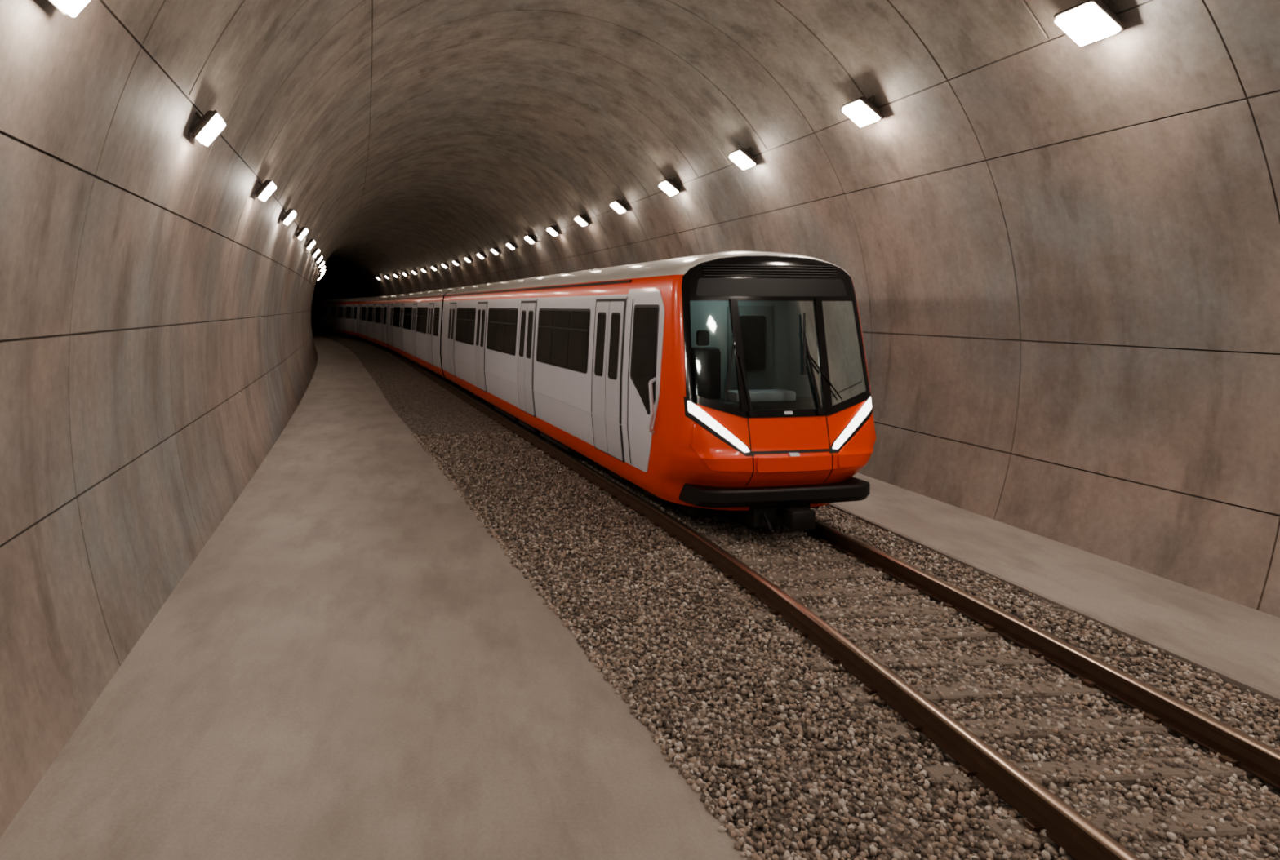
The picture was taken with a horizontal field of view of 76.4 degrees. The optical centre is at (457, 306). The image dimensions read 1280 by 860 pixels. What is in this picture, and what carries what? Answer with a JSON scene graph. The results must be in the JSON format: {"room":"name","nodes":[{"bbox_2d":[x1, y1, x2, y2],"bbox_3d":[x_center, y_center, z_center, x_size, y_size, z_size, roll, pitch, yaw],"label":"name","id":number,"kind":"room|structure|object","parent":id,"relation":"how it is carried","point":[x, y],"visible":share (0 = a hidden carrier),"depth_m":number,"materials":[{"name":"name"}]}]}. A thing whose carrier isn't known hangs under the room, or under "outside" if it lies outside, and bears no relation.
{"room":"underground passage","nodes":[
{"label":"underground passage","id":0,"kind":"room"},
{"bbox_2d":[0,0,320,838],"bbox_3d":[-32.553,0.426,76.531,64.220,5.406,181.456,0,0,0],"label":"wall","id":1,"kind":"structure","parent":0,"point":[157,343],"depth_m":7.13,"materials":[{"name":"concrete"}]},
{"bbox_2d":[48,0,89,17],"bbox_3d":[-2.429,-2.069,4.967,0.324,0.374,0.396,0,0,-6],"label":"lamp","id":2,"kind":"object","parent":1,"relation":"attached to","point":[72,7],"visible":1,"depth_m":5.02,"materials":[{"name":"white plastic"}]},
{"bbox_2d":[191,109,225,146],"bbox_3d":[-2.877,-2.069,9.092,0.324,0.374,0.396,0,0,-6],"label":"lamp","id":3,"kind":"object","parent":1,"relation":"attached to","point":[209,126],"visible":0.97,"depth_m":8.93,"materials":[{"name":"white plastic"}]},
{"bbox_2d":[255,179,275,201],"bbox_3d":[-3.414,-2.069,13.993,0.324,0.374,0.396,0,0,-6],"label":"lamp","id":4,"kind":"object","parent":1,"relation":"attached to","point":[268,187],"visible":0.98,"depth_m":13.83,"materials":[{"name":"white plastic"}]},
{"bbox_2d":[280,208,296,225],"bbox_3d":[-3.894,-2.069,18.129,0.324,0.374,0.396,0,0,-7],"label":"lamp","id":5,"kind":"object","parent":1,"relation":"attached to","point":[290,215],"visible":0.98,"depth_m":17.96,"materials":[{"name":"white plastic"}]},
{"bbox_2d":[296,226,307,239],"bbox_3d":[-4.396,-2.069,22.211,0.324,0.374,0.396,0,0,-7],"label":"lamp","id":6,"kind":"object","parent":1,"relation":"attached to","point":[303,231],"visible":0.97,"depth_m":22.04,"materials":[{"name":"white plastic"}]},
{"bbox_2d":[305,239,315,249],"bbox_3d":[-4.927,-2.069,26.291,0.324,0.374,0.396,0,0,-8],"label":"lamp","id":7,"kind":"object","parent":1,"relation":"attached to","point":[308,246],"visible":0.95,"depth_m":26.12,"materials":[{"name":"white plastic"}]},
{"bbox_2d":[311,248,319,257],"bbox_3d":[-5.486,-2.069,30.366,0.324,0.374,0.396,0,0,-8],"label":"lamp","id":8,"kind":"object","parent":1,"relation":"attached to","point":[317,251],"visible":0.96,"depth_m":30.20,"materials":[{"name":"white plastic"}]},
{"bbox_2d":[315,255,322,262],"bbox_3d":[-6.074,-2.069,34.438,0.324,0.374,0.396,0,0,-8],"label":"lamp","id":9,"kind":"object","parent":1,"relation":"attached to","point":[319,258],"visible":0.98,"depth_m":34.27,"materials":[{"name":"white"}]},
{"bbox_2d":[317,260,324,267],"bbox_3d":[-6.689,-2.069,38.505,0.324,0.374,0.396,0,0,-9],"label":"lamp","id":10,"kind":"object","parent":1,"relation":"attached to","point":[320,264],"visible":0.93,"depth_m":38.34,"materials":[{"name":"white plastic"}]},
{"bbox_2d":[319,265,324,271],"bbox_3d":[-7.332,-2.069,42.568,0.324,0.374,0.396,0,0,-9],"label":"lamp","id":11,"kind":"object","parent":1,"relation":"attached to","point":[322,267],"visible":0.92,"depth_m":42.40,"materials":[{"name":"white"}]},
{"bbox_2d":[0,334,751,859],"bbox_3d":[-30.186,3.250,77.241,68.298,0.300,182.785,0,0,0],"label":"walkway","id":12,"kind":"object","parent":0,"point":[350,666],"visible":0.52,"depth_m":6.05,"materials":[{"name":"concrete"}]},
{"bbox_2d":[106,0,1144,284],"bbox_3d":[-27.277,-4.119,79.827,73.819,3.699,187.914,0,0,0],"label":"ceiling","id":13,"kind":"structure","parent":0,"point":[403,135],"depth_m":16.45,"materials":[{"name":"concrete"}]},
{"bbox_2d":[441,262,448,268],"bbox_3d":[-1.044,-3.219,62.003,0.433,0.482,0.495,0,0,-13],"label":"lamp","id":14,"kind":"object","parent":13,"relation":"attached to","point":[443,264],"visible":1,"depth_m":61.80,"materials":[{"name":"white plastic"}]},
{"bbox_2d":[452,259,459,266],"bbox_3d":[-0.151,-3.219,57.927,0.433,0.482,0.495,0,0,-12],"label":"lamp","id":15,"kind":"object","parent":13,"relation":"attached to","point":[455,262],"visible":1,"depth_m":57.73,"materials":[{"name":"white plastic"}]},
{"bbox_2d":[464,256,471,262],"bbox_3d":[0.678,-3.219,53.838,0.433,0.482,0.495,0,0,-11],"label":"lamp","id":16,"kind":"object","parent":13,"relation":"attached to","point":[467,259],"visible":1,"depth_m":53.65,"materials":[{"name":"white plastic"}]},
{"bbox_2d":[476,252,484,258],"bbox_3d":[1.443,-3.219,49.736,0.433,0.482,0.495,0,0,-10],"label":"lamp","id":17,"kind":"object","parent":13,"relation":"attached to","point":[479,255],"visible":1,"depth_m":49.53,"materials":[{"name":"white plastic"}]},
{"bbox_2d":[490,247,499,254],"bbox_3d":[2.143,-3.219,45.634,0.433,0.482,0.495,0,0,-9],"label":"lamp","id":18,"kind":"object","parent":13,"relation":"attached to","point":[493,250],"visible":1,"depth_m":45.43,"materials":[{"name":"white plastic"}]},
{"bbox_2d":[506,241,515,249],"bbox_3d":[2.799,-3.219,41.555,0.433,0.482,0.495,0,0,-9],"label":"lamp","id":19,"kind":"object","parent":13,"relation":"attached to","point":[510,245],"visible":1,"depth_m":41.35,"materials":[{"name":"white plastic"}]},
{"bbox_2d":[524,234,535,244],"bbox_3d":[3.428,-3.219,37.472,0.433,0.482,0.495,0,0,-9],"label":"lamp","id":20,"kind":"object","parent":13,"relation":"attached to","point":[529,238],"visible":1,"depth_m":37.28,"materials":[{"name":"white plastic"}]},
{"bbox_2d":[546,225,559,235],"bbox_3d":[4.029,-3.219,33.384,0.433,0.482,0.495,0,0,-8],"label":"lamp","id":21,"kind":"object","parent":13,"relation":"attached to","point":[551,229],"visible":1,"depth_m":33.19,"materials":[{"name":"white plastic"}]},
{"bbox_2d":[574,214,588,226],"bbox_3d":[4.602,-3.219,29.293,0.433,0.482,0.495,0,0,-8],"label":"lamp","id":22,"kind":"object","parent":13,"relation":"attached to","point":[580,219],"visible":1,"depth_m":29.09,"materials":[{"name":"white plastic"}]},
{"bbox_2d":[610,199,627,213],"bbox_3d":[5.147,-3.219,25.197,0.433,0.482,0.495,0,0,-7],"label":"lamp","id":23,"kind":"object","parent":13,"relation":"attached to","point":[617,205],"visible":1,"depth_m":25.00,"materials":[{"name":"white plastic"}]},
{"bbox_2d":[658,177,680,195],"bbox_3d":[5.664,-3.219,21.098,0.433,0.482,0.495,0,0,-7],"label":"lamp","id":24,"kind":"object","parent":13,"relation":"attached to","point":[669,187],"visible":1,"depth_m":20.91,"materials":[{"name":"white plastic"}]},
{"bbox_2d":[728,146,757,169],"bbox_3d":[6.153,-3.219,16.996,0.433,0.482,0.495,0,0,-7],"label":"lamp","id":25,"kind":"object","parent":13,"relation":"attached to","point":[740,157],"visible":1,"depth_m":16.81,"materials":[{"name":"white plastic"}]},
{"bbox_2d":[841,95,883,126],"bbox_3d":[6.614,-3.219,12.890,0.433,0.482,0.495,0,0,-6],"label":"lamp","id":26,"kind":"object","parent":13,"relation":"attached to","point":[862,111],"visible":1,"depth_m":12.73,"materials":[{"name":"white plastic"}]},
{"bbox_2d":[1053,0,1126,45],"bbox_3d":[7.056,-3.219,8.814,0.433,0.482,0.495,0,0,-6],"label":"lamp","id":27,"kind":"object","parent":13,"relation":"attached to","point":[1088,21],"visible":1,"depth_m":8.69,"materials":[{"name":"white plastic"}]},
{"bbox_2d":[311,0,1279,617],"bbox_3d":[-22.818,-0.073,80.751,67.228,6.382,187.573,0,0,0],"label":"wall","id":28,"kind":"structure","parent":0,"point":[1060,256],"depth_m":10.28,"materials":[{"name":"concrete"}]},
{"bbox_2d":[311,328,1279,859],"bbox_3d":[-26.991,3.150,79.722,71.122,0.044,186.748,0,0,0],"label":"gravel ballast","id":29,"kind":"structure","parent":0,"point":[422,407],"depth_m":6.85,"materials":[{"name":"grey gravel"}]},
{"bbox_2d":[311,328,1279,859],"bbox_3d":[-26.898,3.086,78.976,67.632,0.298,185.057,0,0,0],"label":"railway track","id":30,"kind":"object","parent":29,"relation":"on","point":[1066,828],"visible":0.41,"depth_m":6.35,"materials":[{"name":"brown metal"}]},
{"bbox_2d":[311,251,875,531],"bbox_3d":[-17.734,1.083,77.138,46.880,3.765,134.502,0,0,0],"label":"train","id":31,"kind":"object","parent":30,"relation":"on","point":[736,384],"visible":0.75,"depth_m":11.34,"materials":[{"name":"orange paint"}]},
{"bbox_2d":[411,431,1279,859],"bbox_3d":[2.849,3.123,11.153,7.932,0.128,17.498,0,0,0],"label":"gravel","id":32,"kind":"object","parent":29,"relation":"on","point":[1185,676],"visible":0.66,"depth_m":6.43,"materials":[{"name":"gravel"}]},
{"bbox_2d":[825,472,1279,702],"bbox_3d":[-23.442,3.240,80.553,67.614,0.320,187.409,0,0,0],"label":"concrete ledge","id":33,"kind":"object","parent":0,"point":[1239,644],"visible":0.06,"depth_m":8.58,"materials":[{"name":"grey concrete"}]}
]}

